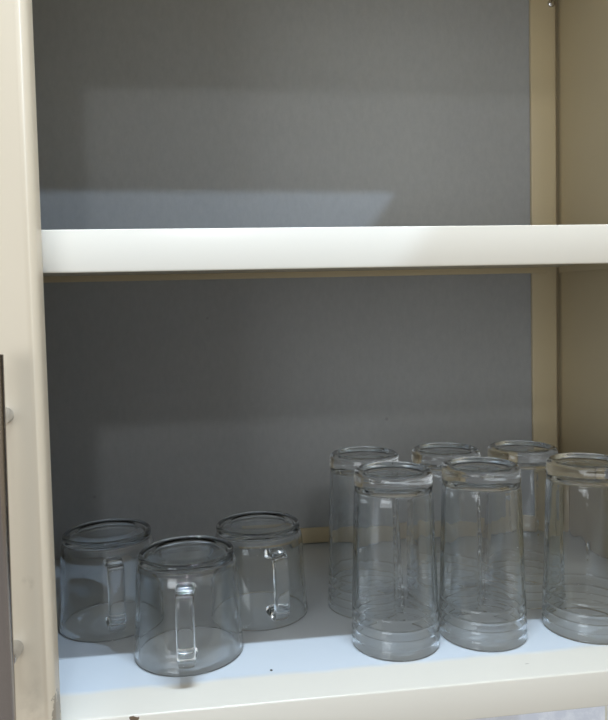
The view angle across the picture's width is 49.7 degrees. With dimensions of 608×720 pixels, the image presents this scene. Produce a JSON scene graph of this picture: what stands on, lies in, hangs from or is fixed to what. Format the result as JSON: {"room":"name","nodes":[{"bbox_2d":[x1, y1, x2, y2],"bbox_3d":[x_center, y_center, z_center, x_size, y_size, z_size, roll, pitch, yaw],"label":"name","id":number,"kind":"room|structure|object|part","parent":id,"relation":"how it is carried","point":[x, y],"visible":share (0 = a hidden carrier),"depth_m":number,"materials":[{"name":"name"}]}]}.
{"room":"kitchen","nodes":[
{"label":"kitchen","id":0,"kind":"room"},
{"bbox_2d":[472,706,607,719],"bbox_3d":[0.150,0.401,0.890,2.500,1.850,0.052,-2,3,-7],"label":"wall","id":1,"kind":"structure","parent":0,"point":[592,713],"depth_m":0.89,"materials":[{"name":"paint"}]},
{"bbox_2d":[0,0,607,719],"bbox_3d":[-0.174,-0.097,0.332,1.176,0.779,0.927,-2,3,-7],"label":"upper cabinet","id":2,"kind":"object","parent":1,"relation":"attached to","point":[245,244],"visible":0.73,"depth_m":0.79,"materials":[{"name":"wood"}]},
{"bbox_3d":[-0.192,0.036,0.415,0.010,0.010,0.018,-2,3,-7],"label":"handle post","id":3,"kind":"part","parent":2,"relation":"part of","materials":[{"name":"metal"}]},
{"bbox_3d":[-0.188,0.189,0.422,0.010,0.010,0.018,-2,3,-7],"label":"handle post","id":4,"kind":"part","parent":2,"relation":"part of","materials":[{"name":"metal"}]},
{"bbox_3d":[-0.459,-0.093,0.393,0.574,0.779,0.019,-2,3,-7],"label":"door","id":5,"kind":"part","parent":2,"relation":"part of","materials":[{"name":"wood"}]},
{"bbox_2d":[58,518,153,642],"bbox_3d":[-0.185,0.203,0.613,0.092,0.087,0.104,-1,3,15],"label":"glass mug","id":6,"kind":"object","parent":2,"relation":"on","point":[99,558],"visible":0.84,"depth_m":0.58,"materials":[{"name":"clear glass"}]},
{"bbox_3d":[-0.163,0.203,0.569,0.016,0.063,0.030,-2,3,-22],"label":"handle","id":7,"kind":"part","parent":6,"relation":"part of","materials":[{"name":"clear glass"}]},
{"bbox_2d":[134,535,243,676],"bbox_3d":[-0.102,0.204,0.553,0.092,0.087,0.104,0,3,29],"label":"glass mug","id":8,"kind":"object","parent":2,"relation":"on","point":[188,622],"visible":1,"depth_m":0.52,"materials":[{"name":"clear glass"}]},
{"bbox_3d":[-0.091,0.204,0.505,0.016,0.063,0.030,-2,3,-8],"label":"handle","id":9,"kind":"part","parent":8,"relation":"part of","materials":[{"name":"clear glass"}]},
{"bbox_2d":[215,511,307,630],"bbox_3d":[-0.038,0.199,0.630,0.104,0.087,0.092,0,3,32],"label":"glass mug","id":10,"kind":"object","parent":2,"relation":"on","point":[268,545],"visible":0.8,"depth_m":0.59,"materials":[{"name":"clear glass"}]},
{"bbox_3d":[-0.024,0.199,0.583,0.016,0.063,0.030,-2,3,-21],"label":"handle","id":11,"kind":"part","parent":10,"relation":"part of","materials":[{"name":"clear glass"}]},
{"bbox_3d":[-0.252,-0.131,0.782,1.106,0.740,0.004,-2,3,-7],"label":"panel","id":12,"kind":"part","parent":2,"relation":"part of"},
{"bbox_3d":[0.107,0.218,0.840,0.390,0.019,0.003,-2,3,-7],"label":"rail","id":13,"kind":"part","parent":2,"relation":"part of","materials":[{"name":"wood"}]},
{"bbox_2d":[41,224,607,276],"bbox_3d":[-0.212,-0.080,0.610,1.137,0.029,0.339,-2,3,-7],"label":"shelf","id":14,"kind":"object","parent":2,"relation":"attached to","point":[497,250],"depth_m":0.47,"materials":[{"name":"wood"}]},
{"bbox_3d":[-0.197,0.260,0.632,1.155,0.029,0.350,-2,3,-7],"label":"panel","id":15,"kind":"part","parent":2,"relation":"part of","materials":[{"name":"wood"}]},
{"bbox_2d":[328,447,398,617],"bbox_3d":[0.060,0.164,0.641,0.076,0.150,0.076,-4,3,-41],"label":"tumbler","id":16,"kind":"object","parent":2,"relation":"on","point":[344,461],"visible":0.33,"depth_m":0.62,"materials":[{"name":"clear glass"}]},
{"bbox_2d":[352,461,439,661],"bbox_3d":[0.077,0.167,0.564,0.076,0.150,0.076,-1,3,1],"label":"tumbler","id":17,"kind":"object","parent":2,"relation":"on","point":[395,608],"visible":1,"depth_m":0.53,"materials":[{"name":"clear glass"}]},
{"bbox_2d":[411,443,479,605],"bbox_3d":[0.142,0.162,0.654,0.076,0.150,0.076,0,3,17],"label":"tumbler","id":18,"kind":"object","parent":2,"relation":"on","point":[433,456],"visible":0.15,"depth_m":0.62,"materials":[{"name":"clear glass"}]},
{"bbox_2d":[439,457,527,651],"bbox_3d":[0.156,0.165,0.577,0.076,0.150,0.076,-1,3,1],"label":"tumbler","id":19,"kind":"object","parent":2,"relation":"on","point":[482,588],"visible":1,"depth_m":0.55,"materials":[{"name":"clear glass"}]},
{"bbox_2d":[487,441,557,608],"bbox_3d":[0.219,0.160,0.656,0.076,0.150,0.076,0,3,24],"label":"tumbler","id":20,"kind":"object","parent":2,"relation":"on","point":[531,456],"visible":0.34,"depth_m":0.62,"materials":[{"name":"clear glass"}]},
{"bbox_2d":[542,453,607,644],"bbox_3d":[0.252,0.163,0.585,0.076,0.150,0.076,-1,3,2],"label":"tumbler","id":21,"kind":"object","parent":2,"relation":"on","point":[575,553],"visible":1,"depth_m":0.56,"materials":[{"name":"clear glass"}]},
{"bbox_3d":[0.343,-0.142,0.686,0.048,0.745,0.353,-2,3,-7],"label":"panel","id":22,"kind":"part","parent":2,"relation":"part of","materials":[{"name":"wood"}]}
]}

